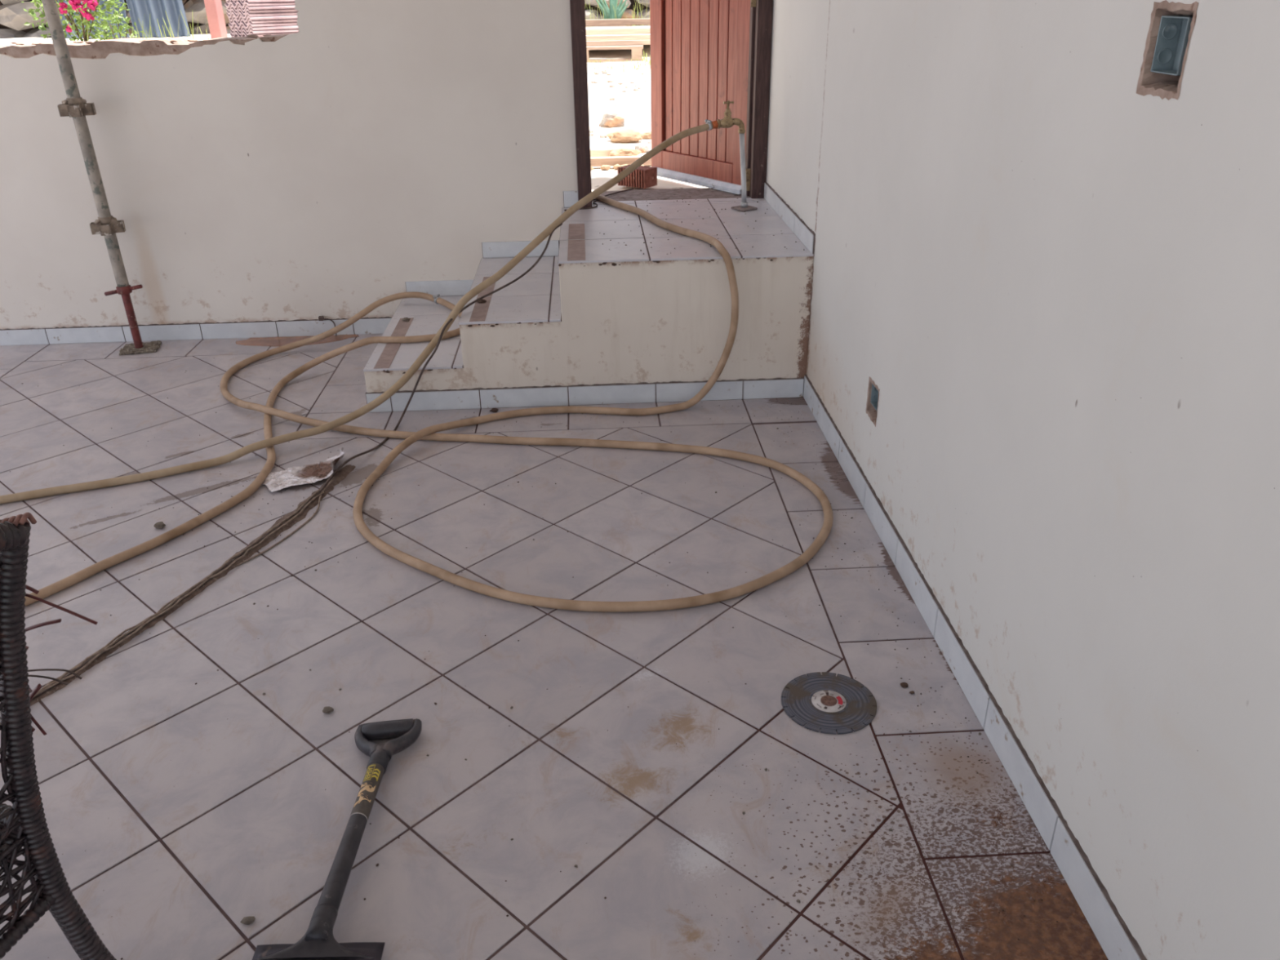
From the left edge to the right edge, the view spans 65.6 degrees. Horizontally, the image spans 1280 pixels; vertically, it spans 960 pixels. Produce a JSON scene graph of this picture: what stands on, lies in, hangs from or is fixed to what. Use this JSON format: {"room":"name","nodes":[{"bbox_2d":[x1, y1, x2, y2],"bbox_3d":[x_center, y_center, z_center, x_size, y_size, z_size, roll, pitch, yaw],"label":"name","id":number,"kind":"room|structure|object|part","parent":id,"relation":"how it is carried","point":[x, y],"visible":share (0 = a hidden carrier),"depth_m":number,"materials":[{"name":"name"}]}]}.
{"room":"patio under renovation","nodes":[
{"label":"patio under renovation","id":0,"kind":"room"},
{"bbox_2d":[0,0,577,328],"bbox_3d":[-1.727,-1.944,4.204,4.600,2.800,0.266,-2,27,-2],"label":"wall","id":1,"kind":"structure","parent":0,"point":[361,153],"depth_m":4.34,"materials":[{"name":"paint"}]},
{"bbox_2d":[0,316,391,345],"bbox_3d":[-2.525,-0.679,4.634,2.846,0.081,0.010,-2,27,-2],"label":"baseboard","id":2,"kind":"structure","parent":1,"relation":"attached to","point":[299,327],"depth_m":4.65,"materials":[{"name":"tile"}]},
{"bbox_2d":[318,315,337,336],"bbox_3d":[-1.463,-0.721,4.658,0.075,0.094,0.021,1,27,4],"label":"wire hook","id":3,"kind":"object","parent":1,"relation":"attached to","point":[320,317],"visible":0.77,"depth_m":4.64,"materials":[{"name":"black metal"}]},
{"bbox_2d":[0,333,1108,959],"bbox_3d":[-1.558,0.923,1.656,4.737,0.150,6.904,-2,27,-2],"label":"floor","id":4,"kind":"structure","parent":0,"point":[163,809],"depth_m":2.30,"materials":[{"name":"tile"}]},
{"bbox_2d":[0,512,116,959],"bbox_3d":[-1.097,0.527,1.211,0.691,0.946,0.605,5,27,12],"label":"wicker chair","id":5,"kind":"object","parent":4,"relation":"on","point":[24,824],"visible":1,"depth_m":1.34,"materials":[{"name":"black wicker"}]},
{"bbox_3d":[-0.810,0.156,0.962,0.040,0.068,0.508,7,28,15],"label":"rail","id":6,"kind":"part","parent":5,"relation":"part of","materials":[{"name":"wicker"}]},
{"bbox_3d":[-1.138,0.570,1.235,0.469,0.027,0.510,7,28,15],"label":"seat","id":7,"kind":"part","parent":5,"relation":"part of","materials":[{"name":"wicker"}]},
{"bbox_3d":[-0.920,0.708,1.232,0.024,0.028,0.500,7,28,15],"label":"rail","id":8,"kind":"part","parent":5,"relation":"part of","materials":[{"name":"wicker"}]},
{"bbox_2d":[41,0,161,355],"bbox_3d":[-2.310,-1.812,3.941,0.179,2.715,0.163,-10,28,-18],"label":"prop","id":9,"kind":"object","parent":4,"relation":"on","point":[74,106],"visible":1,"depth_m":4.19,"materials":[{"name":"paint"}]},
{"bbox_3d":[-2.286,-0.603,4.550,0.156,0.009,0.140,-7,27,-12],"label":"plate","id":10,"kind":"part","parent":9,"relation":"part of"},
{"bbox_2d":[154,521,165,528],"bbox_3d":[-1.467,0.138,3.033,0.035,0.019,0.026,-2,27,-2],"label":"pebble","id":11,"kind":"object","parent":4,"relation":"on","point":[159,525],"visible":1,"depth_m":3.02,"materials":[{"name":"grey stone"}]},
{"bbox_2d":[0,464,355,724],"bbox_3d":[-1.291,0.333,2.648,0.141,0.012,1.800,10,29,21],"label":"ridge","id":12,"kind":"object","parent":4,"relation":"on","point":[341,474],"visible":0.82,"depth_m":2.82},
{"bbox_2d":[35,489,319,693],"bbox_3d":[-1.319,0.369,2.550,0.088,0.006,1.585,10,29,22],"label":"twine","id":13,"kind":"object","parent":12,"relation":"on","point":[317,491],"visible":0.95,"depth_m":2.65,"materials":[{"name":"brown fabric"}]},
{"bbox_2d":[43,493,313,687],"bbox_3d":[-1.326,0.372,2.551,0.089,0.006,1.588,11,29,22],"label":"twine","id":14,"kind":"object","parent":12,"relation":"on","point":[303,502],"visible":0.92,"depth_m":2.56,"materials":[{"name":"brown fabric"}]},
{"bbox_2d":[33,491,324,697],"bbox_3d":[-1.306,0.372,2.550,0.092,0.006,1.576,11,29,22],"label":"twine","id":15,"kind":"object","parent":12,"relation":"on","point":[322,492],"visible":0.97,"depth_m":2.64,"materials":[{"name":"brown fabric"}]},
{"bbox_2d":[240,916,255,924],"bbox_3d":[-0.688,0.774,1.746,0.024,0.013,0.016,7,28,15],"label":"pebble","id":16,"kind":"object","parent":4,"relation":"on","point":[246,920],"visible":1,"depth_m":1.74,"materials":[{"name":"grey stone"}]},
{"bbox_2d":[0,222,562,719],"bbox_3d":[-1.103,-0.177,2.970,0.305,0.630,2.890,12,30,25],"label":"cable","id":17,"kind":"object","parent":4,"relation":"on","point":[340,466],"visible":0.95,"depth_m":3.55,"materials":[{"name":"black rubber"}]},
{"bbox_2d":[236,476,334,565],"bbox_3d":[-1.051,0.120,3.054,0.063,0.019,0.545,6,27,13],"label":"cable","id":18,"kind":"object","parent":4,"relation":"on","point":[333,478],"visible":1,"depth_m":2.99,"materials":[{"name":"brown rubber"}]},
{"bbox_2d":[235,334,359,346],"bbox_3d":[-1.599,-0.645,4.621,0.564,0.003,0.144,-2,27,-2],"label":"puddle","id":19,"kind":"object","parent":4,"relation":"on","point":[282,340],"visible":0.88,"depth_m":4.63,"materials":[{"name":"brown liquid"}]},
{"bbox_2d":[262,447,344,492],"bbox_3d":[-1.113,-0.044,3.323,0.307,0.070,0.173,-17,31,-29],"label":"paper","id":20,"kind":"object","parent":4,"relation":"on","point":[318,471],"visible":0.98,"depth_m":3.33,"materials":[{"name":"white paper"}]},
{"bbox_2d":[322,706,333,713],"bbox_3d":[-0.707,0.520,2.250,0.025,0.013,0.019,-2,27,-2],"label":"pebble","id":21,"kind":"object","parent":4,"relation":"on","point":[327,709],"visible":1,"depth_m":2.25,"materials":[{"name":"beige stone"}]},
{"bbox_2d":[252,718,422,959],"bbox_3d":[-0.550,0.722,1.779,0.224,0.069,0.892,-2,27,-2],"label":"shovel","id":22,"kind":"object","parent":4,"relation":"on","point":[318,942],"visible":1,"depth_m":1.79,"materials":[{"name":"black plastic"}]},
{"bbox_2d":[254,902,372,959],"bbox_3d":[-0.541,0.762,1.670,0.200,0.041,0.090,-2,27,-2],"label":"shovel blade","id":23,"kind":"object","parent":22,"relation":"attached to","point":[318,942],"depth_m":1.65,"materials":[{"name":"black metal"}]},
{"bbox_3d":[-0.535,0.858,1.536,0.224,0.029,0.336,-2,27,-2],"label":"blade","id":24,"kind":"part","parent":22,"relation":"part of","materials":[{"name":"metal"}]},
{"bbox_3d":[-0.585,0.562,2.126,0.038,0.039,0.120,-18,31,-30],"label":"yoke arm","id":25,"kind":"part","parent":22,"relation":"part of","materials":[{"name":"black plastic"}]},
{"bbox_2d":[366,743,389,773],"bbox_3d":[-0.545,0.585,2.077,0.042,0.043,0.065,-2,27,-2],"label":"socket","id":26,"kind":"object","parent":22,"relation":"attached to","point":[379,754],"depth_m":2.07,"materials":[{"name":"black plastic"}]},
{"bbox_3d":[-0.508,0.557,2.131,0.038,0.036,0.126,13,30,26],"label":"yoke arm","id":27,"kind":"part","parent":22,"relation":"part of","materials":[{"name":"black plastic"}]},
{"bbox_2d":[0,119,713,504],"bbox_3d":[-1.463,-0.548,3.370,4.286,0.943,0.330,-15,30,-26],"label":"garden hose","id":28,"kind":"object","parent":4,"relation":"on","point":[5,499],"visible":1,"depth_m":3.65,"materials":[{"name":"beige rubber"}]},
{"bbox_2d":[24,195,833,612],"bbox_3d":[-1.391,-0.424,3.506,3.547,0.599,2.989,-7,27,-12],"label":"garden hose","id":29,"kind":"object","parent":4,"relation":"on","point":[428,433],"visible":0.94,"depth_m":3.48,"materials":[{"name":"rubber"}]},
{"bbox_2d":[489,408,498,412],"bbox_3d":[-0.561,-0.268,3.816,0.031,0.016,0.024,9,28,19],"label":"pebble","id":30,"kind":"object","parent":4,"relation":"on","point":[493,410],"visible":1,"depth_m":3.81,"materials":[{"name":"grey stone"}]},
{"bbox_2d":[9,197,1067,959],"bbox_3d":[-0.926,-0.210,3.096,3.189,0.568,3.570,-2,27,-2],"label":"grit","id":31,"kind":"object","parent":4,"relation":"on","point":[737,197],"visible":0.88,"depth_m":2.90,"materials":[{"name":"brown stone"}]},
{"bbox_2d":[363,187,813,392],"bbox_3d":[-0.241,-0.888,4.350,1.702,0.635,1.380,-2,27,-2],"label":"tiled steps","id":32,"kind":"structure","parent":4,"relation":"on","point":[589,313],"depth_m":3.80,"materials":[{"name":"paint"}]},
{"bbox_2d":[401,317,410,321],"bbox_3d":[-1.009,-0.693,4.295,0.033,0.019,0.025,-14,30,-25],"label":"pebble","id":33,"kind":"object","parent":32,"relation":"on","point":[405,319],"visible":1,"depth_m":4.29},
{"bbox_3d":[-0.906,-0.892,4.626,0.361,0.072,0.008,-2,27,-2],"label":"skirting","id":34,"kind":"part","parent":32,"relation":"part of","materials":[{"name":"tile"}]},
{"bbox_2d":[476,298,486,303],"bbox_3d":[-0.627,-0.708,3.931,0.039,0.024,0.032,-15,30,-25],"label":"pebble","id":35,"kind":"object","parent":32,"relation":"on","point":[481,301],"visible":0.77,"depth_m":3.92,"materials":[{"name":"brown stone"}]},
{"bbox_3d":[-0.535,-1.060,4.565,0.376,0.072,0.008,-2,27,-2],"label":"skirting","id":36,"kind":"part","parent":32,"relation":"part of","materials":[{"name":"tile"}]},
{"bbox_3d":[-0.310,-1.265,4.476,0.071,0.072,0.008,-2,27,-2],"label":"skirting","id":37,"kind":"part","parent":32,"relation":"part of","materials":[{"name":"tile"}]},
{"bbox_2d":[365,377,804,412],"bbox_3d":[-0.205,-0.331,3.857,1.694,0.083,0.010,-2,27,-2],"label":"baseboard","id":38,"kind":"structure","parent":32,"relation":"attached to","point":[741,388],"depth_m":3.85,"materials":[{"name":"tile"}]},
{"bbox_2d":[564,188,634,210],"bbox_3d":[-0.160,-1.306,4.622,0.097,0.009,0.576,13,30,26],"label":"wire","id":39,"kind":"object","parent":32,"relation":"on","point":[593,202],"visible":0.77,"depth_m":4.61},
{"bbox_2d":[711,100,757,211],"bbox_3d":[0.412,-1.393,4.282,0.198,0.452,0.104,-9,28,-16],"label":"tap","id":40,"kind":"object","parent":32,"relation":"on","point":[726,122],"visible":1,"depth_m":4.26,"materials":[{"name":"metal"}]},
{"bbox_2d":[716,100,745,133],"bbox_3d":[0.388,-1.543,4.224,0.123,0.132,0.043,-2,27,-2],"label":"tap","id":41,"kind":"object","parent":40,"relation":"on","point":[726,122],"depth_m":4.22,"materials":[{"name":"gold metal"}]},
{"bbox_3d":[0.461,-1.202,4.393,0.084,0.009,0.084,-18,31,-30],"label":"plate","id":42,"kind":"part","parent":40,"relation":"part of","materials":[{"name":"metal"}]},
{"bbox_2d":[781,671,876,733],"bbox_3d":[0.428,0.501,2.253,0.214,0.007,0.214,-2,27,-2],"label":"disc","id":43,"kind":"object","parent":4,"relation":"on","point":[830,703],"visible":1,"depth_m":2.25,"materials":[{"name":"metal"}]},
{"bbox_2d":[900,682,908,688],"bbox_3d":[0.612,0.474,2.301,0.019,0.010,0.016,-2,27,-2],"label":"pebble","id":44,"kind":"object","parent":4,"relation":"on","point":[904,685],"visible":1,"depth_m":2.30,"materials":[{"name":"stone"}]},
{"bbox_2d":[765,0,1279,959],"bbox_3d":[0.866,-0.510,1.254,0.221,2.800,7.200,-2,27,-2],"label":"wall","id":45,"kind":"structure","parent":0,"point":[1050,257],"depth_m":1.68,"materials":[{"name":"paint"}]},
{"bbox_2d":[569,0,773,207],"bbox_3d":[0.116,-2.362,4.441,0.868,2.061,0.910,-2,27,-2],"label":"door","id":46,"kind":"structure","parent":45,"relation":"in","point":[705,54],"depth_m":4.69,"materials":[{"name":"brown wood"}]},
{"bbox_3d":[-0.264,-2.166,4.063,0.062,2.061,0.100,-2,27,-2],"label":"frame post","id":47,"kind":"part","parent":46,"relation":"part of","materials":[{"name":"brown wood"}]},
{"bbox_3d":[0.521,-2.275,4.253,0.078,2.061,0.228,-2,27,-2],"label":"frame post","id":48,"kind":"part","parent":46,"relation":"part of","materials":[{"name":"brown wood"}]},
{"bbox_2d":[764,182,815,254],"bbox_3d":[0.608,-1.105,4.122,0.010,0.077,1.068,-2,27,-2],"label":"baseboard","id":49,"kind":"structure","parent":45,"relation":"attached to","point":[806,236],"depth_m":4.02,"materials":[{"name":"tile"}]},
{"bbox_2d":[870,383,878,410],"bbox_3d":[0.717,-0.248,2.966,0.035,0.063,0.073,-2,27,-2],"label":"electrical box","id":50,"kind":"object","parent":45,"relation":"attached to","point":[874,393],"visible":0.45,"depth_m":3.00,"materials":[{"name":"grey plastic"}]},
{"bbox_2d":[803,374,1146,959],"bbox_3d":[0.802,0.902,1.347,0.010,0.095,5.702,-2,27,-2],"label":"baseboard","id":51,"kind":"structure","parent":45,"relation":"attached to","point":[1102,915],"depth_m":2.09,"materials":[{"name":"tile"}]},
{"bbox_2d":[1150,15,1192,75],"bbox_3d":[0.768,-0.618,1.412,0.035,0.075,0.073,-2,27,-2],"label":"electrical box","id":52,"kind":"object","parent":45,"relation":"attached to","point":[1172,39],"visible":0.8,"depth_m":1.44,"materials":[{"name":"grey plastic"}]},
{"label":"outside","id":53,"kind":"structure","parent":0,"visible":0},
{"bbox_2d":[0,25,706,191],"bbox_3d":[-0.654,-3.536,8.186,12.000,0.910,8.148,-2,27,-2],"label":"ground","id":54,"kind":"structure","parent":53,"point":[634,106],"depth_m":7.36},
{"bbox_2d":[21,0,130,41],"bbox_3d":[-2.778,-2.332,4.885,0.502,0.406,0.369,0,27,3],"label":"flowering shrub","id":55,"kind":"object","parent":54,"relation":"on","point":[73,6],"visible":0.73,"depth_m":4.85,"materials":[{"name":"green plant"}]},
{"bbox_2d":[57,0,129,38],"bbox_3d":[-3.005,-2.929,5.345,0.381,1.000,0.283,-2,27,-2],"label":"sheet","id":56,"kind":"object","parent":54,"relation":"on","point":[101,2],"visible":0.28,"depth_m":5.44,"materials":[{"name":"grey metal"}]},
{"bbox_2d":[0,0,231,38],"bbox_3d":[-3.979,-3.060,5.708,4.864,1.258,0.536,-2,27,-2],"label":"stone wall","id":57,"kind":"structure","parent":54,"relation":"on","point":[13,16],"depth_m":5.77,"materials":[{"name":"stone"}]},
{"bbox_2d":[91,12,145,39],"bbox_3d":[-2.538,-2.185,4.830,0.224,0.167,0.162,-17,31,-29],"label":"leafy weed","id":58,"kind":"object","parent":54,"relation":"on","point":[126,19],"visible":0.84,"depth_m":4.80,"materials":[{"name":"green plant"}]},
{"bbox_2d":[69,10,208,40],"bbox_3d":[-2.458,-2.244,4.945,0.861,0.165,0.272,-12,29,-21],"label":"grass","id":59,"kind":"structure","parent":54,"relation":"on","point":[165,11],"depth_m":4.96,"materials":[{"name":"plant"}]},
{"bbox_2d":[125,0,191,37],"bbox_3d":[-2.700,-2.932,5.339,0.441,1.000,0.283,-2,27,-2],"label":"sheet","id":60,"kind":"object","parent":54,"relation":"on","point":[151,11],"visible":0.8,"depth_m":5.43,"materials":[{"name":"blue metal"}]},
{"bbox_2d":[204,0,227,38],"bbox_3d":[-2.139,-2.995,4.642,0.060,1.800,0.060,4,27,10],"label":"post","id":61,"kind":"object","parent":54,"relation":"on","point":[214,10],"visible":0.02,"depth_m":4.96,"materials":[{"name":"paint"}]},
{"bbox_2d":[590,148,615,156],"bbox_3d":[-0.475,-1.930,5.881,0.660,0.045,0.050,-2,27,-1],"label":"batten","id":62,"kind":"object","parent":54,"relation":"on","point":[593,152],"visible":0.22,"depth_m":5.86,"materials":[{"name":"beige wood"}]},
{"bbox_2d":[600,133,607,137],"bbox_3d":[-0.239,-2.265,6.556,0.056,0.030,0.058,-9,28,-15],"label":"pebble","id":63,"kind":"object","parent":54,"relation":"on","point":[604,135],"visible":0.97,"depth_m":6.54,"materials":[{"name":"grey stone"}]},
{"bbox_2d":[600,164,610,170],"bbox_3d":[-0.191,-1.737,5.532,0.053,0.033,0.047,-14,29,-24],"label":"pebble","id":64,"kind":"object","parent":54,"relation":"on","point":[605,167],"visible":1,"depth_m":5.52,"materials":[{"name":"brown stone"}]},
{"bbox_2d":[586,25,626,26],"bbox_3d":[-0.331,-4.236,9.395,0.400,0.116,0.120,-2,27,-2],"label":"block","id":65,"kind":"object","parent":54,"relation":"on","point":[592,25],"visible":0.14,"depth_m":9.32,"materials":[{"name":"beige wood"}]},
{"bbox_2d":[585,17,649,26],"bbox_3d":[-0.332,-4.310,9.358,1.900,0.050,0.120,-2,27,-2],"label":"timber","id":66,"kind":"object","parent":65,"relation":"on","point":[606,21],"visible":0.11,"depth_m":9.31,"materials":[{"name":"brown wood"}]},
{"bbox_2d":[598,111,624,127],"bbox_3d":[-0.198,-2.511,6.965,0.185,0.141,0.127,-2,27,-2],"label":"rock","id":67,"kind":"object","parent":54,"relation":"on","point":[611,119],"visible":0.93,"depth_m":6.91,"materials":[{"name":"beige stone"}]},
{"bbox_2d":[595,0,628,19],"bbox_3d":[-0.280,-4.528,9.516,0.372,0.463,0.157,-9,28,-15],"label":"plant","id":68,"kind":"object","parent":54,"relation":"on","point":[608,14],"visible":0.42,"depth_m":9.52,"materials":[{"name":"green plant"}]},
{"bbox_2d":[586,44,643,62],"bbox_3d":[-0.494,-3.866,8.962,1.050,0.120,0.990,-1,27,1],"label":"pallet","id":69,"kind":"object","parent":54,"relation":"on","point":[637,50],"visible":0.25,"depth_m":8.52,"materials":[{"name":"beige wood"}]},
{"bbox_2d":[586,39,650,45],"bbox_3d":[-0.397,-3.912,8.870,1.700,0.038,0.500,-2,27,-2],"label":"timber","id":70,"kind":"object","parent":69,"relation":"on","point":[640,42],"visible":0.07,"depth_m":8.65,"materials":[{"name":"beige wood"}]},
{"bbox_2d":[586,33,650,40],"bbox_3d":[-0.398,-3.957,8.870,1.700,0.038,0.500,-2,27,-2],"label":"timber","id":71,"kind":"object","parent":70,"relation":"on","point":[637,36],"visible":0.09,"depth_m":8.66,"materials":[{"name":"beige wood"}]},
{"bbox_2d":[586,26,649,35],"bbox_3d":[-0.407,-4.058,8.975,1.700,0.045,0.500,-2,27,-3],"label":"timber","id":72,"kind":"object","parent":71,"relation":"on","point":[613,29],"visible":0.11,"depth_m":8.77,"materials":[{"name":"beige wood"}]},
{"bbox_2d":[613,164,620,169],"bbox_3d":[-0.128,-1.747,5.544,0.044,0.031,0.048,-9,28,-16],"label":"pebble","id":73,"kind":"object","parent":54,"relation":"on","point":[615,166],"visible":0.75,"depth_m":5.53,"materials":[{"name":"brown stone"}]},
{"bbox_2d":[584,0,649,26],"bbox_3d":[0.754,-5.001,9.733,5.919,1.283,0.531,-2,27,-2],"label":"stone wall","id":74,"kind":"structure","parent":54,"relation":"on","point":[628,12],"depth_m":9.71,"materials":[{"name":"beige stone"}]},
{"bbox_2d":[585,0,649,26],"bbox_3d":[-0.155,-4.408,9.420,0.968,0.386,0.343,-2,27,-2],"label":"grass","id":75,"kind":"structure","parent":54,"relation":"on","point":[633,17],"depth_m":9.45,"materials":[{"name":"green plant"}]},
{"bbox_2d":[586,51,650,84],"bbox_3d":[-0.170,-3.527,8.275,2.110,0.367,0.928,-2,27,-2],"label":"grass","id":76,"kind":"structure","parent":54,"relation":"on","point":[648,63],"depth_m":8.35,"materials":[{"name":"plant"}]},
{"bbox_2d":[590,155,651,166],"bbox_3d":[-0.077,-1.796,5.592,1.100,0.045,0.060,-3,27,-3],"label":"batten","id":77,"kind":"object","parent":54,"relation":"on","point":[620,160],"visible":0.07,"depth_m":5.56,"materials":[{"name":"beige wood"}]},
{"bbox_2d":[606,128,643,142],"bbox_3d":[-0.091,-2.214,6.412,0.230,0.092,0.154,-8,27,-13],"label":"rock","id":78,"kind":"object","parent":54,"relation":"on","point":[627,135],"visible":0.96,"depth_m":6.37,"materials":[{"name":"beige stone"}]},
{"bbox_2d":[608,148,641,156],"bbox_3d":[-0.088,-1.913,5.843,0.200,0.071,0.086,-2,27,-2],"label":"rock","id":79,"kind":"object","parent":54,"relation":"on","point":[618,152],"visible":0.7,"depth_m":5.82,"materials":[{"name":"beige stone"}]},
{"bbox_2d":[617,164,657,188],"bbox_3d":[-0.015,-1.532,5.016,0.173,0.088,0.111,17,32,32],"label":"brick","id":80,"kind":"object","parent":54,"relation":"on","point":[643,177],"visible":0.83,"depth_m":4.97,"materials":[{"name":"red brick"}]},
{"bbox_2d":[634,144,649,153],"bbox_3d":[0.009,-1.994,6.003,0.082,0.062,0.084,21,34,36],"label":"rock","id":81,"kind":"object","parent":54,"relation":"on","point":[643,148],"visible":0.71,"depth_m":5.98,"materials":[{"name":"beige stone"}]},
{"bbox_2d":[641,130,651,139],"bbox_3d":[0.076,-2.267,6.539,0.148,0.053,0.092,-2,27,-2],"label":"rock","id":82,"kind":"object","parent":54,"relation":"on","point":[646,135],"visible":0.46,"depth_m":6.50,"materials":[{"name":"beige stone"}]},
{"bbox_3d":[-1.803,-2.178,4.890,0.300,0.028,0.260,-23,34,-37],"label":"tile","id":83,"kind":"structure","parent":54,"relation":"on","visible":0},
{"bbox_2d":[224,0,298,36],"bbox_3d":[-1.809,-2.256,4.848,0.308,0.176,0.271,-23,34,-37],"label":"roof tiles","id":84,"kind":"object","parent":83,"relation":"on","point":[267,3],"depth_m":4.74,"materials":[{"name":"pink ceramic"}]}
]}

